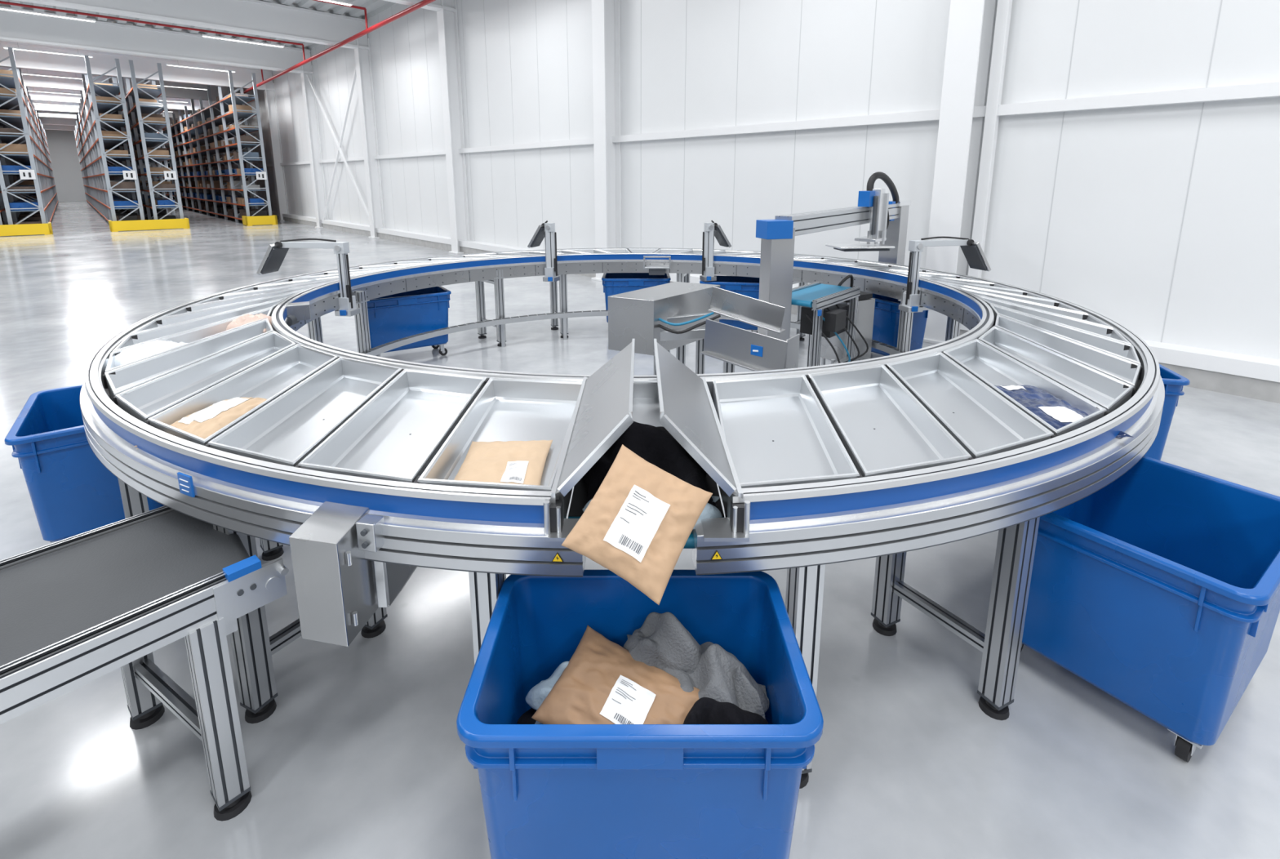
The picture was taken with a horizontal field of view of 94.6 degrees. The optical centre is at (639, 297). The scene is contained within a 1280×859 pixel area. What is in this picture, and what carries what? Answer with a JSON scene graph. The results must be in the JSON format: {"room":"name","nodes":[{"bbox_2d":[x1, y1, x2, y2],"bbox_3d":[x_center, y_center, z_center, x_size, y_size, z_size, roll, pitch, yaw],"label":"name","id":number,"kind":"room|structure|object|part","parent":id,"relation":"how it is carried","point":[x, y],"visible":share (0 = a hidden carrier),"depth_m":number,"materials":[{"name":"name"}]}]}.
{"room":"distribution center","nodes":[
{"label":"distribution center","id":0,"kind":"room"},
{"bbox_2d":[44,128,158,201],"bbox_3d":[-65.352,-11.710,49.875,40.030,7.600,0.300,-10,15,-43],"label":"wall","id":1,"kind":"structure","parent":0,"point":[62,145],"depth_m":58.09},
{"bbox_2d":[0,0,396,69],"bbox_3d":[-33.706,-8.851,16.901,40.450,0.200,91.002,-10,15,-43],"label":"ceiling","id":2,"kind":"structure","parent":0,"point":[373,7],"depth_m":19.10,"materials":[{"name":"white metal"}]},
{"bbox_2d":[2,42,93,57],"bbox_3d":[-22.070,-9.450,22.032,2.400,0.619,0.160,-10,15,-43],"label":"ceiling light","id":3,"kind":"object","parent":2,"relation":"hanging from","point":[3,46],"visible":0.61,"depth_m":22.00,"materials":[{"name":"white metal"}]},
{"bbox_2d":[0,6,96,22],"bbox_3d":[-17.244,-8.438,16.922,2.400,0.619,0.160,-10,15,-43],"label":"ceiling light","id":4,"kind":"object","parent":2,"relation":"hanging from","point":[4,8],"visible":0.85,"depth_m":17.04,"materials":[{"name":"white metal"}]},
{"bbox_2d":[22,71,82,79],"bbox_3d":[-26.968,-10.448,27.073,2.400,0.619,0.160,-10,15,-43],"label":"ceiling light","id":5,"kind":"object","parent":2,"relation":"hanging from","point":[27,73],"visible":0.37,"depth_m":27.07,"materials":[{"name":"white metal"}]},
{"bbox_2d":[27,87,80,94],"bbox_3d":[-31.867,-11.446,32.115,2.400,0.619,0.160,-10,15,-43],"label":"ceiling light","id":6,"kind":"object","parent":2,"relation":"hanging from","point":[33,87],"visible":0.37,"depth_m":32.10,"materials":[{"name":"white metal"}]},
{"bbox_2d":[32,101,79,106],"bbox_3d":[-36.765,-12.445,37.157,2.400,0.619,0.160,-10,15,-43],"label":"ceiling light","id":7,"kind":"object","parent":2,"relation":"hanging from","point":[37,101],"visible":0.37,"depth_m":37.18,"materials":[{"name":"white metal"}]},
{"bbox_2d":[40,117,75,125],"bbox_3d":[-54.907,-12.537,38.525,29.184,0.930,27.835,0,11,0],"label":"ceiling beam","id":8,"kind":"structure","parent":2,"relation":"attached to","point":[44,121],"depth_m":46.74,"materials":[{"name":"white metal"}]},
{"bbox_2d":[43,124,75,130],"bbox_3d":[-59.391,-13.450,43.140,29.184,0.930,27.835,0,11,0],"label":"ceiling beam","id":9,"kind":"structure","parent":2,"relation":"attached to","point":[49,126],"depth_m":51.37,"materials":[{"name":"white metal"}]},
{"bbox_2d":[36,110,177,124],"bbox_3d":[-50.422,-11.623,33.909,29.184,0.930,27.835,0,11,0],"label":"ceiling beam","id":10,"kind":"structure","parent":2,"relation":"attached to","point":[42,113],"depth_m":42.19,"materials":[{"name":"white metal"}]},
{"bbox_2d":[32,100,192,118],"bbox_3d":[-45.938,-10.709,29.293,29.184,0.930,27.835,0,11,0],"label":"ceiling beam","id":11,"kind":"structure","parent":2,"relation":"attached to","point":[37,106],"depth_m":37.78,"materials":[{"name":"white metal"}]},
{"bbox_2d":[0,66,244,101],"bbox_3d":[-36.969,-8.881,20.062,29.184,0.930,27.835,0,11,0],"label":"ceiling beam","id":12,"kind":"structure","parent":2,"relation":"attached to","point":[32,81],"depth_m":29.23,"materials":[{"name":"white metal"}]},
{"bbox_2d":[27,86,216,111],"bbox_3d":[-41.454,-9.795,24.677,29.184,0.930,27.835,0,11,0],"label":"ceiling beam","id":13,"kind":"structure","parent":2,"relation":"attached to","point":[35,95],"depth_m":33.35,"materials":[{"name":"white metal"}]},
{"bbox_2d":[0,40,263,81],"bbox_3d":[-30.375,-7.283,13.265,37.930,0.635,0.070,-10,15,-43],"label":"pipe","id":14,"kind":"object","parent":2,"relation":"hanging from","point":[0,40],"visible":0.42,"depth_m":26.04,"materials":[{"name":"red metal"}]},
{"bbox_2d":[0,40,274,90],"bbox_3d":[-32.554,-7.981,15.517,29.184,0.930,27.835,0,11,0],"label":"ceiling beam","id":15,"kind":"structure","parent":2,"relation":"attached to","point":[101,62],"depth_m":25.31,"materials":[{"name":"white metal"}]},
{"bbox_2d":[0,0,305,60],"bbox_3d":[-25.960,-6.383,8.721,37.930,0.635,0.070,-10,15,-43],"label":"pipe","id":16,"kind":"object","parent":2,"relation":"hanging from","point":[1,2],"visible":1,"depth_m":18.48,"materials":[{"name":"red metal"}]},
{"bbox_2d":[0,9,312,74],"bbox_3d":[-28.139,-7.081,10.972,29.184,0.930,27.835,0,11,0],"label":"ceiling beam","id":17,"kind":"structure","parent":2,"relation":"attached to","point":[17,27],"depth_m":20.81,"materials":[{"name":"white metal"}]},
{"bbox_2d":[158,99,187,102],"bbox_3d":[-28.501,-12.069,35.262,2.400,0.619,0.160,-10,15,-43],"label":"ceiling light","id":18,"kind":"object","parent":2,"relation":"hanging from","point":[158,100],"visible":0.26,"depth_m":35.69,"materials":[{"name":"white metal"}]},
{"bbox_2d":[149,80,207,89],"bbox_3d":[-23.602,-11.071,30.221,2.400,0.619,0.160,-10,15,-43],"label":"ceiling light","id":19,"kind":"object","parent":2,"relation":"hanging from","point":[158,81],"visible":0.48,"depth_m":30.34,"materials":[{"name":"white metal"}]},
{"bbox_2d":[14,0,368,49],"bbox_3d":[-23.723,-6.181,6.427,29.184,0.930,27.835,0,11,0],"label":"ceiling beam","id":20,"kind":"structure","parent":2,"relation":"attached to","point":[255,17],"depth_m":17.54,"materials":[{"name":"white metal"}]},
{"bbox_2d":[165,59,235,72],"bbox_3d":[-18.704,-10.073,25.179,2.400,0.619,0.160,-10,15,-43],"label":"ceiling light","id":21,"kind":"object","parent":2,"relation":"hanging from","point":[169,64],"visible":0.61,"depth_m":25.12,"materials":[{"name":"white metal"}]},
{"bbox_2d":[201,33,284,47],"bbox_3d":[-13.625,-9.108,20.306,2.400,0.619,0.160,-10,15,-43],"label":"ceiling light","id":22,"kind":"object","parent":2,"relation":"hanging from","point":[202,35],"visible":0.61,"depth_m":20.26,"materials":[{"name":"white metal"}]},
{"bbox_2d":[320,0,353,5],"bbox_3d":[-8.726,-8.110,15.264,2.400,0.619,0.160,-10,15,-43],"label":"ceiling light","id":23,"kind":"object","parent":2,"relation":"hanging from","point":[339,2],"visible":1,"depth_m":15.87,"materials":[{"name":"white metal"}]},
{"bbox_2d":[243,0,435,93],"bbox_3d":[-19.497,-10.101,29.050,0.120,0.147,89.000,-10,15,-43],"label":"pipe","id":24,"kind":"object","parent":2,"relation":"attached to","point":[424,2],"visible":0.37,"depth_m":17.84,"materials":[{"name":"red metal"}]},
{"bbox_2d":[313,0,368,29],"bbox_3d":[-21.613,-5.497,4.247,37.930,0.635,0.070,-10,15,-43],"label":"pipe","id":25,"kind":"object","parent":2,"relation":"hanging from","point":[352,6],"visible":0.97,"depth_m":16.84,"materials":[{"name":"red metal"}]},
{"bbox_2d":[383,0,456,12],"bbox_3d":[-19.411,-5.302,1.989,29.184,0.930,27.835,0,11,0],"label":"ceiling beam","id":26,"kind":"structure","parent":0,"point":[436,6],"depth_m":15.16,"materials":[{"name":"white metal"}]},
{"bbox_2d":[0,200,1279,858],"bbox_3d":[-33.749,-1.486,18.317,40.330,0.200,91.000,-10,15,-43],"label":"floor","id":27,"kind":"structure","parent":0,"point":[361,753],"depth_m":2.22,"materials":[{"name":"concrete"}]},
{"bbox_2d":[0,47,58,235],"bbox_3d":[-38.455,-8.648,36.724,2.390,6.700,44.450,-10,15,-43],"label":"rack","id":28,"kind":"object","parent":27,"relation":"on","point":[28,199],"visible":0.99,"depth_m":22.35,"materials":[{"name":"grey metal"}]},
{"bbox_2d":[4,384,164,543],"bbox_3d":[-3.130,0.968,3.454,0.600,0.760,0.900,-9,14,-38],"label":"plastic bin","id":29,"kind":"object","parent":27,"relation":"on","point":[72,493],"visible":0.44,"depth_m":3.08,"materials":[{"name":"plastic"}]},
{"bbox_2d":[74,55,190,231],"bbox_3d":[-35.469,-9.201,39.516,2.540,6.700,44.450,-10,15,-43],"label":"rack","id":30,"kind":"object","parent":27,"relation":"on","point":[115,132],"visible":1,"depth_m":24.81,"materials":[{"name":"grey metal"}]},
{"bbox_2d":[0,505,288,821],"bbox_3d":[-2.159,1.354,1.353,0.730,0.819,2.300,9,14,39],"label":"conveyor","id":31,"kind":"object","parent":27,"relation":"on","point":[77,610],"visible":0.89,"depth_m":1.82,"materials":[{"name":"metal"}]},
{"bbox_2d":[182,160,189,199],"bbox_3d":[-40.574,-11.791,52.597,0.449,6.700,0.520,-10,15,-43],"label":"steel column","id":32,"kind":"structure","parent":27,"relation":"on","point":[184,170],"depth_m":52.75,"materials":[{"name":"white metal"}]},
{"bbox_2d":[191,136,204,200],"bbox_3d":[-36.090,-10.877,47.981,0.449,6.700,0.520,-10,15,-43],"label":"steel column","id":33,"kind":"structure","parent":27,"relation":"on","point":[194,136],"depth_m":48.22,"materials":[{"name":"white metal"}]},
{"bbox_2d":[202,133,218,203],"bbox_3d":[-31.605,-9.963,43.366,0.449,6.700,0.520,-10,15,-43],"label":"steel column","id":34,"kind":"structure","parent":27,"relation":"on","point":[202,134],"depth_m":43.51,"materials":[{"name":"white metal"}]},
{"bbox_2d":[144,70,277,226],"bbox_3d":[-32.606,-9.731,42.193,1.240,6.700,44.450,-10,15,-43],"label":"rack","id":35,"kind":"object","parent":27,"relation":"on","point":[216,131],"visible":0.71,"depth_m":30.18,"materials":[{"name":"grey metal"}]},
{"bbox_2d":[217,115,235,207],"bbox_3d":[-27.121,-9.049,38.750,0.449,6.700,0.520,-10,15,-43],"label":"steel column","id":36,"kind":"structure","parent":27,"relation":"on","point":[227,178],"depth_m":38.88,"materials":[{"name":"white metal"}]},
{"bbox_2d":[239,103,259,208],"bbox_3d":[-22.636,-8.135,34.134,0.449,6.700,0.520,-10,15,-43],"label":"steel column","id":37,"kind":"structure","parent":27,"relation":"on","point":[246,164],"depth_m":34.27,"materials":[{"name":"white metal"}]},
{"bbox_2d":[263,83,288,221],"bbox_3d":[-18.221,-7.235,29.590,0.449,6.700,0.520,-10,15,-43],"label":"steel column","id":38,"kind":"structure","parent":27,"relation":"on","point":[269,95],"depth_m":29.54,"materials":[{"name":"white metal"}]},
{"bbox_2d":[300,64,328,227],"bbox_3d":[-13.806,-6.335,25.045,0.449,6.700,0.520,-10,15,-43],"label":"steel column","id":39,"kind":"structure","parent":27,"relation":"on","point":[308,95],"depth_m":25.00,"materials":[{"name":"white metal"}]},
{"bbox_2d":[354,38,385,238],"bbox_3d":[-9.390,-5.435,20.500,0.449,6.700,0.520,-10,15,-43],"label":"steel column","id":40,"kind":"structure","parent":27,"relation":"on","point":[362,56],"depth_m":20.44,"materials":[{"name":"white metal"}]},
{"bbox_2d":[366,285,451,355],"bbox_3d":[-2.700,0.311,6.769,0.980,0.760,0.580,-7,13,-33],"label":"plastic bin","id":41,"kind":"object","parent":27,"relation":"on","point":[391,317],"visible":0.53,"depth_m":6.56,"materials":[{"name":"plastic"}]},
{"bbox_2d":[436,0,470,253],"bbox_3d":[-5.078,-4.556,16.062,0.449,6.700,0.520,-10,15,-43],"label":"steel column","id":42,"kind":"structure","parent":27,"relation":"on","point":[447,21],"depth_m":15.99,"materials":[{"name":"white metal"}]},
{"bbox_2d":[591,0,621,281],"bbox_3d":[-0.663,-3.657,11.517,0.449,6.700,0.520,-10,15,-43],"label":"steel column","id":43,"kind":"structure","parent":27,"relation":"on","point":[606,14],"depth_m":11.51,"materials":[{"name":"white metal"}]},
{"bbox_2d":[79,247,1164,788],"bbox_3d":[-0.085,0.388,5.029,6.880,1.285,6.681,0,11,0],"label":"carousel","id":44,"kind":"object","parent":27,"relation":"on","point":[351,461],"visible":0.85,"depth_m":2.31,"materials":[{"name":"metal"}]},
{"bbox_2d":[106,340,187,366],"bbox_3d":[-2.744,0.307,3.310,0.280,0.118,0.420,1,11,3],"label":"poly mailer","id":45,"kind":"object","parent":44,"relation":"in","point":[134,353],"visible":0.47,"depth_m":3.22,"materials":[{"name":"white plastic"}]},
{"bbox_3d":[-1.546,0.636,2.011,0.075,0.075,0.010,5,12,25],"label":"maker plate","id":46,"kind":"part","parent":44,"relation":"part of","materials":[{"name":"blue plastic"}]},
{"bbox_2d":[133,396,266,446],"bbox_3d":[-1.774,0.497,2.471,0.250,0.068,0.500,1,11,4],"label":"padded mailer","id":47,"kind":"object","parent":44,"relation":"in","point":[203,423],"visible":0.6,"depth_m":2.42,"materials":[{"name":"beige paper"}]},
{"bbox_2d":[226,313,271,333],"bbox_3d":[-2.634,0.171,4.018,0.280,0.127,0.220,-1,11,-3],"label":"poly mailer","id":48,"kind":"object","parent":44,"relation":"in","point":[244,319],"visible":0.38,"depth_m":3.96,"materials":[{"name":"white plastic"}]},
{"bbox_2d":[286,301,311,326],"bbox_3d":[-2.585,0.124,4.442,0.190,0.149,0.175,-6,13,-28],"label":"sensor","id":49,"kind":"object","parent":44,"relation":"attached to","point":[296,312],"visible":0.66,"depth_m":4.42,"materials":[{"name":"metal"}]},
{"bbox_2d":[256,238,359,316],"bbox_3d":[-3.082,-0.200,5.494,0.878,0.708,0.220,2,11,8],"label":"scanner arm","id":50,"kind":"object","parent":44,"relation":"attached to","point":[276,253],"visible":1,"depth_m":5.42,"materials":[{"name":"metal"}]},
{"bbox_2d":[453,440,552,484],"bbox_3d":[-0.485,0.588,2.068,0.310,0.039,0.460,0,11,-2],"label":"padded mailer","id":51,"kind":"object","parent":44,"relation":"in","point":[514,462],"visible":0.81,"depth_m":2.07,"materials":[{"name":"beige paper"}]},
{"bbox_2d":[527,220,559,281],"bbox_3d":[-1.190,-0.584,7.335,0.344,0.746,0.220,4,12,19],"label":"scanner arm","id":52,"kind":"object","parent":44,"relation":"attached to","point":[546,230],"visible":1,"depth_m":7.28,"materials":[{"name":"metal"}]},
{"bbox_3d":[-0.085,0.059,4.977,6.884,0.230,6.663,0,11,0],"label":"rail","id":53,"kind":"part","parent":44,"relation":"part of","materials":[{"name":"metal"}]},
{"bbox_2d":[360,310,901,356],"bbox_3d":[-0.094,0.545,6.615,5.514,0.360,2.367,-1,11,-4],"label":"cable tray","id":54,"kind":"object","parent":44,"relation":"on","point":[482,322],"depth_m":7.15,"materials":[{"name":"metal"}]},
{"bbox_3d":[-0.050,0.025,5.204,5.604,0.250,4.954,0,11,0],"label":"rail","id":55,"kind":"part","parent":44,"relation":"part of","materials":[{"name":"metal"}]},
{"bbox_2d":[561,444,712,604],"bbox_3d":[-0.002,0.585,1.567,0.333,0.278,0.252,4,12,21],"label":"padded mailer","id":56,"kind":"object","parent":44,"relation":"on","point":[638,522],"visible":1,"depth_m":1.53,"materials":[{"name":"beige paper"}]},
{"bbox_2d":[582,421,717,507],"bbox_3d":[0.022,0.548,2.016,0.465,0.211,0.623,-1,11,-6],"label":"shirt","id":57,"kind":"object","parent":44,"relation":"on","point":[656,446],"visible":0.38,"depth_m":2.01,"materials":[{"name":"black fabric"}]},
{"bbox_2d":[643,255,671,275],"bbox_3d":[0.213,-0.425,7.516,0.340,0.245,0.290,0,11,0],"label":"sensor","id":58,"kind":"object","parent":44,"relation":"attached to","point":[653,269],"visible":0.98,"depth_m":7.42,"materials":[{"name":"metal"}]},
{"bbox_2d":[699,220,731,281],"bbox_3d":[0.939,-0.594,7.386,0.344,0.746,0.220,-4,12,-19],"label":"scanner arm","id":59,"kind":"object","parent":44,"relation":"attached to","point":[712,229],"visible":1,"depth_m":7.33,"materials":[{"name":"metal"}]},
{"bbox_2d":[898,235,991,312],"bbox_3d":[2.929,-0.236,5.678,0.838,0.708,0.220,-2,11,-12],"label":"scanner arm","id":60,"kind":"object","parent":44,"relation":"attached to","point":[972,251],"visible":1,"depth_m":5.59,"materials":[{"name":"metal"}]},
{"bbox_2d":[995,384,1132,437],"bbox_3d":[1.777,0.475,2.612,0.320,0.053,0.600,0,11,0],"label":"poly mailer","id":61,"kind":"object","parent":44,"relation":"in","point":[1055,411],"visible":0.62,"depth_m":2.56,"materials":[{"name":"blue plastic"}]},
{"bbox_2d":[601,272,671,322],"bbox_3d":[-0.050,0.074,7.966,0.900,0.760,0.560,0,11,0],"label":"plastic bin","id":62,"kind":"object","parent":27,"relation":"on","point":[613,283],"visible":0.48,"depth_m":7.68,"materials":[{"name":"plastic"}]},
{"bbox_2d":[456,569,823,858],"bbox_3d":[0.000,1.313,1.708,0.870,0.760,0.600,0,11,0],"label":"plastic bin","id":63,"kind":"object","parent":27,"relation":"on","point":[548,791],"visible":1,"depth_m":1.44,"materials":[{"name":"plastic"}]},
{"bbox_2d":[516,707,536,724],"bbox_3d":[-0.001,1.206,1.682,0.723,0.140,0.421,0,11,0],"label":"shirt","id":64,"kind":"object","parent":63,"relation":"in","point":[526,718],"visible":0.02,"depth_m":1.74,"materials":[{"name":"black fabric"}]},
{"bbox_2d":[525,661,568,724],"bbox_3d":[-0.213,1.137,1.743,0.244,0.092,0.176,-3,12,-17],"label":"shirt","id":65,"kind":"object","parent":63,"relation":"in","point":[539,692],"visible":0.27,"depth_m":1.73,"materials":[{"name":"fabric"}]},
{"bbox_2d":[531,625,699,724],"bbox_3d":[-0.045,1.150,1.665,0.439,0.163,0.275,6,13,27],"label":"padded mailer","id":66,"kind":"object","parent":63,"relation":"in","point":[602,682],"visible":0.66,"depth_m":1.66,"materials":[{"name":"beige paper"}]},
{"bbox_2d":[622,611,702,673],"bbox_3d":[0.071,1.042,1.797,0.278,0.168,0.186,2,11,8],"label":"sweater","id":67,"kind":"object","parent":63,"relation":"in","point":[662,641],"visible":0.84,"depth_m":1.76,"materials":[{"name":"fabric"}]},
{"bbox_2d":[661,641,769,712],"bbox_3d":[0.204,1.100,1.742,0.349,0.165,0.299,6,13,28],"label":"sweater","id":68,"kind":"object","parent":63,"relation":"in","point":[713,674],"visible":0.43,"depth_m":1.71,"materials":[{"name":"fabric"}]},
{"bbox_2d":[683,697,768,724],"bbox_3d":[0.211,1.167,1.563,0.312,0.122,0.248,0,11,0],"label":"shirt","id":69,"kind":"object","parent":63,"relation":"in","point":[705,710],"visible":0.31,"depth_m":1.59,"materials":[{"name":"black fabric"}]},
{"bbox_2d":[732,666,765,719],"bbox_3d":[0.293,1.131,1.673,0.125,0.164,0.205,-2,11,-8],"label":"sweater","id":70,"kind":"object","parent":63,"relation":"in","point":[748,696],"visible":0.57,"depth_m":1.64,"materials":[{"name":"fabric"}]},
{"bbox_2d":[608,281,799,374],"bbox_3d":[0.578,0.532,4.497,1.374,1.209,0.886,7,13,32],"label":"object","id":71,"kind":"object","parent":27,"relation":"on","point":[677,314],"visible":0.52,"depth_m":4.33,"materials":[{"name":"metal"}]},
{"bbox_2d":[699,275,759,333],"bbox_3d":[1.200,0.132,7.672,0.840,0.760,0.560,2,11,8],"label":"plastic bin","id":72,"kind":"object","parent":27,"relation":"on","point":[745,286],"visible":0.3,"depth_m":7.39,"materials":[{"name":"plastic"}]},
{"bbox_2d":[791,281,868,366],"bbox_3d":[1.673,0.433,5.523,0.615,1.005,0.945,10,15,41],"label":"conveyor","id":73,"kind":"object","parent":27,"relation":"on","point":[822,314],"visible":0.62,"depth_m":5.44,"materials":[{"name":"blue"}]},
{"bbox_2d":[755,171,911,341],"bbox_3d":[2.110,-0.228,6.059,0.633,2.093,3.137,11,15,43],"label":"gantry","id":74,"kind":"object","parent":27,"relation":"on","point":[887,219],"visible":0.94,"depth_m":5.52,"materials":[{"name":"metal"}]},
{"bbox_2d":[820,274,875,364],"bbox_3d":[2.096,0.269,6.126,0.518,1.093,0.428,-4,12,-21],"label":"base cabinet","id":75,"kind":"object","parent":27,"relation":"on","point":[866,304],"visible":0.51,"depth_m":6.01,"materials":[{"name":"metal"}]},
{"bbox_2d":[860,290,928,355],"bbox_3d":[2.720,0.342,6.612,0.560,0.760,0.840,-6,13,-27],"label":"plastic bin","id":76,"kind":"object","parent":27,"relation":"on","point":[886,311],"visible":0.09,"depth_m":6.31,"materials":[{"name":"plastic"}]},
{"bbox_2d":[923,0,1012,343],"bbox_3d":[3.849,-2.737,6.873,0.449,6.700,0.620,-10,15,-43],"label":"steel column","id":77,"kind":"structure","parent":27,"relation":"on","point":[971,22],"depth_m":6.96,"materials":[{"name":"white metal"}]},
{"bbox_2d":[1020,455,1279,762],"bbox_3d":[2.035,1.174,2.424,0.930,0.755,0.800,-7,13,-33],"label":"plastic bin","id":78,"kind":"object","parent":27,"relation":"on","point":[1157,588],"visible":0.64,"depth_m":2.18,"materials":[{"name":"plastic"}]},
{"bbox_2d":[1144,364,1190,460],"bbox_3d":[3.150,0.826,4.170,0.860,0.760,0.580,3,12,15],"label":"plastic bin","id":79,"kind":"object","parent":27,"relation":"on","point":[1173,382],"visible":0.09,"depth_m":3.82,"materials":[{"name":"plastic"}]},
{"bbox_2d":[168,0,1279,359],"bbox_3d":[-19.279,-7.990,31.087,0.254,7.600,91.000,-10,15,-43],"label":"wall","id":80,"kind":"structure","parent":0,"point":[1161,222],"depth_m":8.27,"materials":[{"name":"grey"}]},
{"bbox_2d":[306,66,368,219],"bbox_3d":[-11.598,-5.836,22.782,0.120,6.050,6.050,-10,15,-43],"label":"brace","id":81,"kind":"object","parent":80,"relation":"attached to","point":[339,144],"visible":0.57,"depth_m":22.64,"materials":[{"name":"white metal"}]},
{"bbox_2d":[173,196,1279,382],"bbox_3d":[-19.470,-4.497,31.594,0.280,0.150,91.000,-10,15,-43],"label":"trim","id":82,"kind":"structure","parent":80,"relation":"attached to","point":[1233,363],"depth_m":5.87,"materials":[{"name":"white metal"}]},
{"bbox_2d":[177,81,1279,173],"bbox_3d":[-19.412,-6.985,31.158,0.120,0.120,91.000,-10,15,-43],"label":"trim","id":83,"kind":"structure","parent":80,"relation":"attached to","point":[1268,90],"depth_m":7.45,"materials":[{"name":"white metal"}]},
{"bbox_2d":[266,213,1279,403],"bbox_3d":[-19.463,-4.327,31.635,0.260,0.200,91.000,-10,15,-43],"label":"baseboard","id":84,"kind":"structure","parent":80,"relation":"attached to","point":[1238,385],"depth_m":5.77,"materials":[{"name":"concrete"}]}
]}

